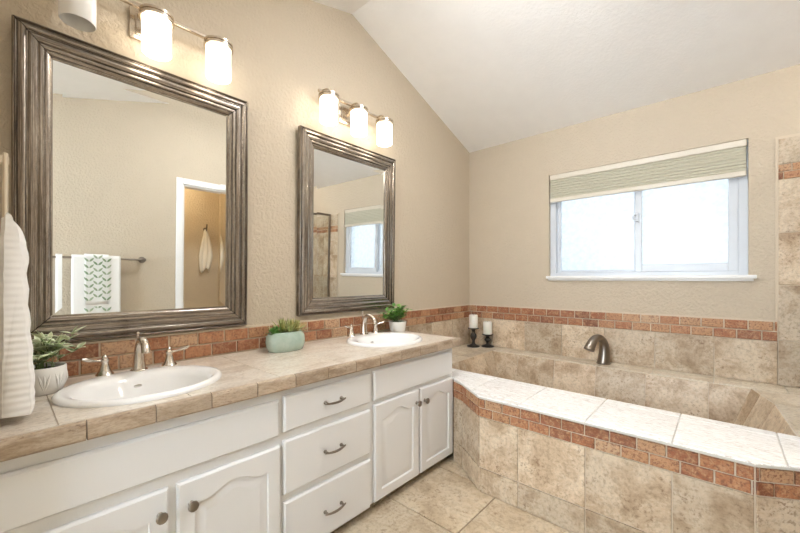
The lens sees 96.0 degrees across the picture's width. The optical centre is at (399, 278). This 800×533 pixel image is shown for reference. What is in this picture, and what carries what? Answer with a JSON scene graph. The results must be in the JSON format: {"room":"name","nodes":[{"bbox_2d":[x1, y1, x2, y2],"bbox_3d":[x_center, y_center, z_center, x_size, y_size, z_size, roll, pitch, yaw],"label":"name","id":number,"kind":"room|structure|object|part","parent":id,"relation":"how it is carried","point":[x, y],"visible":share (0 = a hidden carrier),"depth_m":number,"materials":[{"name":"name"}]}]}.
{"room":"bathroom","nodes":[
{"label":"bathroom","id":0,"kind":"room"},
{"bbox_2d":[0,0,468,402],"bbox_3d":[-0.982,-0.319,1.943,0.100,3.177,5.000,0,0,42],"label":"wall","id":1,"kind":"structure","parent":0,"point":[284,51],"depth_m":2.22,"materials":[{"name":"beige paint"}]},
{"bbox_2d":[11,14,247,342],"bbox_3d":[-1.135,-0.358,1.652,0.041,1.222,0.882,1,1,42],"label":"framed mirror","id":2,"kind":"object","parent":1,"relation":"attached to","point":[129,177],"visible":0.94,"depth_m":1.57,"materials":[{"name":"grey metal"}]},
{"bbox_2d":[52,60,226,315],"bbox_3d":[-1.145,-0.358,1.661,0.007,1.010,0.670,1,1,42],"label":"mirror glass","id":3,"kind":"object","parent":2,"relation":"attached to","point":[139,175],"depth_m":1.61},
{"bbox_2d":[58,0,232,83],"bbox_3d":[-1.090,-1.102,1.598,0.200,0.236,0.649,0,0,42],"label":"vanity light","id":4,"kind":"object","parent":1,"relation":"attached to","point":[151,25],"visible":1,"depth_m":1.56,"materials":[{"name":"white glass"}]},
{"bbox_3d":[-1.238,-1.063,1.383,0.110,0.158,0.110,0,0,42],"label":"lamp shade","id":5,"kind":"part","parent":4,"relation":"part of","materials":[{"name":"white glass"}]},
{"bbox_3d":[-1.066,-1.168,1.577,0.137,0.085,0.131,0,0,42],"label":"arm","id":6,"kind":"part","parent":4,"relation":"part of","materials":[{"name":"silver metal"}]},
{"bbox_3d":[-1.064,-1.063,1.575,0.110,0.158,0.110,0,0,42],"label":"lamp shade","id":7,"kind":"part","parent":4,"relation":"part of","materials":[{"name":"white glass"}]},
{"bbox_3d":[-0.893,-1.168,1.770,0.137,0.085,0.131,0,0,42],"label":"arm","id":8,"kind":"part","parent":4,"relation":"part of","materials":[{"name":"silver metal"}]},
{"bbox_3d":[-0.891,-1.063,1.768,0.110,0.158,0.110,0,0,42],"label":"lamp shade","id":9,"kind":"part","parent":4,"relation":"part of","materials":[{"name":"white glass"}]},
{"bbox_2d":[34,304,469,377],"bbox_3d":[-0.393,0.332,2.509,0.018,0.140,3.370,0,0,42],"label":"backsplash","id":10,"kind":"structure","parent":1,"relation":"attached to","point":[213,342],"depth_m":1.86,"materials":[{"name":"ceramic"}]},
{"bbox_2d":[296,125,395,315],"bbox_3d":[-0.334,-0.358,2.542,0.041,1.178,0.864,1,1,42],"label":"framed mirror","id":11,"kind":"object","parent":1,"relation":"attached to","point":[346,191],"visible":0.98,"depth_m":2.49,"materials":[{"name":"grey metal"}]},
{"bbox_2d":[313,149,383,297],"bbox_3d":[-0.344,-0.358,2.551,0.007,0.966,0.652,1,1,42],"label":"mirror glass","id":12,"kind":"object","parent":11,"relation":"attached to","point":[348,221],"depth_m":2.52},
{"bbox_2d":[318,88,392,146],"bbox_3d":[-0.305,-1.102,2.470,0.200,0.236,0.629,0,0,42],"label":"vanity light","id":13,"kind":"object","parent":1,"relation":"attached to","point":[333,109],"visible":1,"depth_m":2.41,"materials":[{"name":"white glass"}]},
{"bbox_3d":[-0.446,-1.063,2.262,0.110,0.158,0.110,0,0,42],"label":"lamp shade","id":14,"kind":"part","parent":13,"relation":"part of","materials":[{"name":"white glass"}]},
{"bbox_3d":[-0.448,-1.168,2.264,0.137,0.085,0.131,0,0,42],"label":"arm","id":15,"kind":"part","parent":13,"relation":"part of","materials":[{"name":"silver metal"}]},
{"bbox_3d":[-0.280,-1.063,2.447,0.110,0.158,0.110,0,0,42],"label":"lamp shade","id":16,"kind":"part","parent":13,"relation":"part of","materials":[{"name":"white glass"}]},
{"bbox_3d":[-0.282,-1.168,2.449,0.137,0.085,0.131,0,0,42],"label":"arm","id":17,"kind":"part","parent":13,"relation":"part of","materials":[{"name":"silver metal"}]},
{"bbox_3d":[-0.113,-1.063,2.632,0.110,0.158,0.110,0,0,42],"label":"lamp shade","id":18,"kind":"part","parent":13,"relation":"part of","materials":[{"name":"white glass"}]},
{"bbox_3d":[-0.115,-1.168,2.634,0.137,0.085,0.131,0,0,42],"label":"arm","id":19,"kind":"part","parent":13,"relation":"part of","materials":[{"name":"silver metal"}]},
{"bbox_2d":[389,317,469,344],"bbox_3d":[0.320,0.547,3.303,0.016,0.302,1.235,0,0,42],"label":"trim","id":20,"kind":"structure","parent":1,"relation":"attached to","point":[457,328],"depth_m":3.47,"materials":[{"name":"tile"}]},
{"bbox_2d":[331,403,572,532],"bbox_3d":[0.341,1.260,0.685,3.750,0.080,5.100,0,0,42],"label":"floor","id":21,"kind":"structure","parent":0,"point":[442,498],"depth_m":1.89,"materials":[{"name":"tile"}]},
{"bbox_2d":[0,348,452,532],"bbox_3d":[-0.565,0.837,1.833,0.660,0.766,2.130,0,0,42],"label":"vanity cabinet","id":22,"kind":"object","parent":21,"relation":"on","point":[314,457],"visible":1,"depth_m":1.40,"materials":[{"name":"white paint"}]},
{"bbox_3d":[-0.890,0.927,1.046,0.018,0.484,0.378,0,0,42],"label":"door","id":23,"kind":"part","parent":22,"relation":"part of","materials":[{"name":"white paint"}]},
{"bbox_3d":[-0.762,0.761,1.150,0.033,0.037,0.035,0,0,42],"label":"knob","id":24,"kind":"part","parent":22,"relation":"part of","materials":[{"name":"grey metal"}]},
{"bbox_3d":[-0.701,0.765,1.217,0.033,0.037,0.035,0,0,42],"label":"knob","id":25,"kind":"part","parent":22,"relation":"part of","materials":[{"name":"grey metal"}]},
{"bbox_3d":[-0.621,0.927,1.344,0.018,0.484,0.376,0,0,42],"label":"door","id":26,"kind":"part","parent":22,"relation":"part of","materials":[{"name":"white paint"}]},
{"bbox_2d":[0,330,460,461],"bbox_3d":[-0.554,0.426,1.856,0.651,0.055,2.180,0,0,42],"label":"countertop","id":27,"kind":"structure","parent":22,"relation":"on","point":[246,375],"depth_m":1.36,"materials":[{"name":"beige tile"}]},
{"bbox_2d":[31,326,85,396],"bbox_3d":[-1.263,0.286,1.243,0.217,0.228,0.321,0,0,-18],"label":"potted plant","id":28,"kind":"object","parent":27,"relation":"on","point":[50,377],"visible":0.73,"depth_m":1.26,"materials":[{"name":"green plant"}]},
{"bbox_3d":[-1.256,0.353,1.267,0.130,0.094,0.132,0,0,42],"label":"pot","id":29,"kind":"part","parent":28,"relation":"part of","materials":[{"name":"white ceramic"}]},
{"bbox_2d":[80,332,189,376],"bbox_3d":[-1.066,0.304,1.487,0.158,0.160,0.376,0,0,42],"label":"faucet","id":30,"kind":"object","parent":27,"relation":"on","point":[142,347],"visible":1,"depth_m":1.50,"materials":[{"name":"silver metal"}]},
{"bbox_3d":[-1.196,0.316,1.397,0.019,0.028,0.072,0,0,22],"label":"lever","id":31,"kind":"part","parent":30,"relation":"part of","materials":[{"name":"silver metal"}]},
{"bbox_3d":[-1.177,0.343,1.436,0.060,0.083,0.060,0,0,42],"label":"handle","id":32,"kind":"part","parent":30,"relation":"part of","materials":[{"name":"silver metal"}]},
{"bbox_3d":[-1.064,0.304,1.485,0.153,0.160,0.062,0,0,42],"label":"spout","id":33,"kind":"part","parent":30,"relation":"part of","materials":[{"name":"silver metal"}]},
{"bbox_3d":[-1.028,0.343,1.603,0.060,0.083,0.060,0,0,42],"label":"handle","id":34,"kind":"part","parent":30,"relation":"part of","materials":[{"name":"silver metal"}]},
{"bbox_3d":[-0.991,0.316,1.625,0.072,0.028,0.019,0,0,-28],"label":"lever","id":35,"kind":"part","parent":30,"relation":"part of","materials":[{"name":"silver metal"}]},
{"bbox_2d":[51,365,221,407],"bbox_3d":[-0.959,0.461,1.361,0.466,0.158,0.518,0,0,42],"label":"sink","id":36,"kind":"object","parent":27,"relation":"in","point":[155,383],"visible":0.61,"depth_m":1.39,"materials":[{"name":"white ceramic"}]},
{"bbox_2d":[265,318,310,352],"bbox_3d":[-0.633,0.309,2.034,0.262,0.182,0.184,0,0,-28],"label":"succulent planter","id":37,"kind":"object","parent":27,"relation":"on","point":[290,337],"visible":1,"depth_m":1.98,"materials":[{"name":"green ceramic"}]},
{"bbox_3d":[-0.642,0.346,2.022,0.132,0.107,0.224,0,0,42],"label":"pot","id":38,"kind":"part","parent":37,"relation":"part of","materials":[{"name":"green ceramic"}]},
{"bbox_2d":[344,311,384,336],"bbox_3d":[-0.216,0.304,2.464,0.158,0.160,0.376,0,0,42],"label":"faucet","id":39,"kind":"object","parent":27,"relation":"on","point":[364,319],"visible":1,"depth_m":2.47,"materials":[{"name":"silver metal"}]},
{"bbox_3d":[-0.327,0.343,2.414,0.060,0.083,0.060,0,0,42],"label":"handle","id":40,"kind":"part","parent":39,"relation":"part of","materials":[{"name":"silver metal"}]},
{"bbox_3d":[-0.214,0.304,2.462,0.153,0.160,0.062,0,0,42],"label":"spout","id":41,"kind":"part","parent":39,"relation":"part of","materials":[{"name":"silver metal"}]},
{"bbox_3d":[-0.178,0.343,2.580,0.060,0.083,0.060,0,0,42],"label":"handle","id":42,"kind":"part","parent":39,"relation":"part of","materials":[{"name":"silver metal"}]},
{"bbox_2d":[347,332,421,346],"bbox_3d":[-0.098,0.461,2.351,0.466,0.158,0.518,0,0,42],"label":"sink","id":43,"kind":"object","parent":27,"relation":"in","point":[381,339],"visible":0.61,"depth_m":2.44,"materials":[{"name":"white ceramic"}]},
{"bbox_2d":[377,303,411,332],"bbox_3d":[-0.029,0.290,2.712,0.273,0.220,0.312,0,0,42],"label":"potted plant","id":44,"kind":"object","parent":27,"relation":"on","point":[395,325],"visible":1,"depth_m":2.68,"materials":[{"name":"green plant"}]},
{"bbox_3d":[-0.018,0.359,2.730,0.134,0.081,0.134,0,0,42],"label":"pot","id":45,"kind":"part","parent":44,"relation":"part of","materials":[{"name":"white ceramic"}]},
{"bbox_3d":[-0.321,1.054,1.678,0.018,0.248,0.491,0,0,42],"label":"drawer","id":46,"kind":"part","parent":22,"relation":"part of","materials":[{"name":"white paint"}]},
{"bbox_3d":[-0.321,0.786,1.678,0.018,0.224,0.491,0,0,42],"label":"drawer","id":47,"kind":"part","parent":22,"relation":"part of","materials":[{"name":"white paint"}]},
{"bbox_3d":[-0.321,0.562,1.678,0.018,0.149,0.491,0,0,42],"label":"drawer","id":48,"kind":"part","parent":22,"relation":"part of","materials":[{"name":"white paint"}]},
{"bbox_3d":[-0.298,1.062,1.663,0.036,0.018,0.118,0,0,42],"label":"handle","id":49,"kind":"part","parent":22,"relation":"part of","materials":[{"name":"grey metal"}]},
{"bbox_3d":[-0.298,0.786,1.663,0.036,0.018,0.118,0,0,42],"label":"handle","id":50,"kind":"part","parent":22,"relation":"part of","materials":[{"name":"grey metal"}]},
{"bbox_3d":[-0.298,0.564,1.663,0.036,0.018,0.118,0,0,42],"label":"handle","id":51,"kind":"part","parent":22,"relation":"part of","materials":[{"name":"grey metal"}]},
{"bbox_3d":[-0.015,0.914,2.018,0.018,0.510,0.364,0,0,42],"label":"door","id":52,"kind":"part","parent":22,"relation":"part of","materials":[{"name":"white paint"}]},
{"bbox_3d":[0.235,0.914,2.296,0.018,0.510,0.347,0,0,42],"label":"door","id":53,"kind":"part","parent":22,"relation":"part of","materials":[{"name":"white paint"}]},
{"bbox_2d":[452,343,799,532],"bbox_3d":[1.116,0.944,2.432,2.341,0.552,1.441,0,0,42],"label":"bathtub","id":54,"kind":"object","parent":21,"relation":"on","point":[577,445],"visible":0.92,"depth_m":1.76,"materials":[{"name":"tile"}]},
{"bbox_2d":[467,327,479,347],"bbox_3d":[0.727,0.576,3.566,0.126,0.185,0.126,0,0,42],"label":"candle holder","id":55,"kind":"object","parent":54,"relation":"on","point":[473,336],"visible":0.94,"depth_m":3.54,"materials":[{"name":"black metal"}]},
{"bbox_2d":[469,314,477,327],"bbox_3d":[0.727,0.414,3.566,0.086,0.138,0.086,0,0,42],"label":"candle","id":56,"kind":"object","parent":55,"relation":"on","point":[473,319],"visible":1,"depth_m":3.53,"materials":[{"name":"white wax"}]},
{"bbox_2d":[481,334,493,347],"bbox_3d":[0.866,0.606,3.554,0.126,0.125,0.126,0,0,42],"label":"candle holder","id":57,"kind":"object","parent":54,"relation":"on","point":[487,339],"visible":0.9,"depth_m":3.53,"materials":[{"name":"black metal"}]},
{"bbox_2d":[483,321,491,334],"bbox_3d":[0.866,0.477,3.554,0.086,0.132,0.086,0,0,42],"label":"candle","id":58,"kind":"object","parent":57,"relation":"on","point":[487,325],"visible":1,"depth_m":3.52,"materials":[{"name":"white wax"}]},
{"bbox_2d":[584,334,610,364],"bbox_3d":[1.542,0.554,2.807,0.249,0.245,0.102,0,0,-29],"label":"tub faucet","id":59,"kind":"object","parent":54,"relation":"on","point":[604,350],"visible":1,"depth_m":2.81,"materials":[{"name":"grey metal"}]},
{"bbox_2d":[311,0,799,152],"bbox_3d":[0.337,-1.732,0.756,3.650,0.896,5.200,0,0,42],"label":"ceiling","id":60,"kind":"structure","parent":0,"point":[495,72],"depth_m":2.48,"materials":[{"name":"white paint"}]},
{"bbox_2d":[469,64,799,319],"bbox_3d":[2.056,-0.035,2.666,3.650,2.610,0.140,0,0,42],"label":"wall","id":61,"kind":"structure","parent":0,"point":[509,183],"depth_m":2.83,"materials":[{"name":"beige paint"}]},
{"bbox_2d":[470,318,777,384],"bbox_3d":[1.551,0.547,3.015,2.232,0.302,0.016,0,0,42],"label":"bathtub backsplash","id":62,"kind":"structure","parent":61,"relation":"attached to","point":[730,358],"depth_m":2.70,"materials":[{"name":"tile"}]},
{"bbox_2d":[470,304,777,341],"bbox_3d":[1.550,0.329,3.014,2.232,0.134,0.018,0,0,42],"label":"trim","id":63,"kind":"structure","parent":61,"relation":"attached to","point":[738,328],"depth_m":2.74,"materials":[{"name":"ceramic"}]},
{"bbox_2d":[546,140,756,280],"bbox_3d":[1.847,-0.456,2.818,1.341,0.940,0.143,0,0,42],"label":"window","id":64,"kind":"structure","parent":61,"relation":"in","point":[736,269],"depth_m":2.69,"materials":[{"name":"white plastic"}]},
{"bbox_3d":[1.658,-0.468,3.046,0.624,0.826,0.028,0,0,42],"label":"sash","id":65,"kind":"part","parent":64,"relation":"part of","materials":[{"name":"white plastic"}]},
{"bbox_3d":[1.657,-0.466,3.047,0.571,0.791,0.006,0,0,42],"label":"pane","id":66,"kind":"part","parent":64,"relation":"part of","materials":[{"name":"clear glass"}]},
{"bbox_2d":[550,139,746,202],"bbox_3d":[1.820,-0.802,2.803,1.269,0.240,0.036,0,0,42],"label":"window blind","id":67,"kind":"object","parent":64,"relation":"attached to","point":[727,160],"visible":1,"depth_m":2.70,"materials":[{"name":"beige fabric"}]},
{"bbox_3d":[1.819,-0.699,2.802,1.265,0.033,0.030,0,0,42],"label":"rail","id":68,"kind":"part","parent":67,"relation":"part of","materials":[{"name":"beige fabric"}]},
{"bbox_3d":[1.820,-0.006,2.788,1.341,0.041,0.062,0,0,42],"label":"sill","id":69,"kind":"part","parent":64,"relation":"part of","materials":[{"name":"white paint"}]},
{"bbox_3d":[2.067,-0.478,2.634,0.505,0.746,0.006,0,0,42],"label":"pane","id":70,"kind":"part","parent":64,"relation":"part of","materials":[{"name":"clear glass"}]},
{"bbox_3d":[2.069,-0.468,2.632,0.590,0.826,0.028,0,0,42],"label":"sash","id":71,"kind":"part","parent":64,"relation":"part of","materials":[{"name":"white plastic"}]},
{"bbox_3d":[-1.289,-0.130,0.974,0.740,2.800,0.110,0,0,42],"label":"wall","id":72,"kind":"structure","parent":0,"visible":0},
{"bbox_2d":[0,152,8,216],"bbox_3d":[-1.159,-0.262,0.999,0.160,0.195,0.101,0,0,42],"label":"towel ring","id":73,"kind":"object","parent":72,"relation":"attached to","point":[4,159],"visible":0.83,"depth_m":0.98,"materials":[{"name":"beige metal"}]},
{"bbox_2d":[0,212,34,418],"bbox_3d":[-1.112,0.098,1.044,0.166,0.569,0.079,0,0,42],"label":"hand towel","id":74,"kind":"object","parent":73,"relation":"hanging from","point":[17,374],"visible":0.96,"depth_m":0.99,"materials":[{"name":"white fabric"}]},
{"bbox_3d":[1.251,-0.355,-0.067,1.190,3.250,5.000,0,0,42],"label":"wall","id":75,"kind":"structure","parent":0,"visible":0},
{"bbox_2d":[775,133,799,387],"bbox_3d":[2.829,0.163,1.864,1.228,2.115,0.016,0,0,42],"label":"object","id":76,"kind":"structure","parent":75,"relation":"attached to","point":[787,147],"depth_m":2.23,"materials":[{"name":"tile"}]}
]}

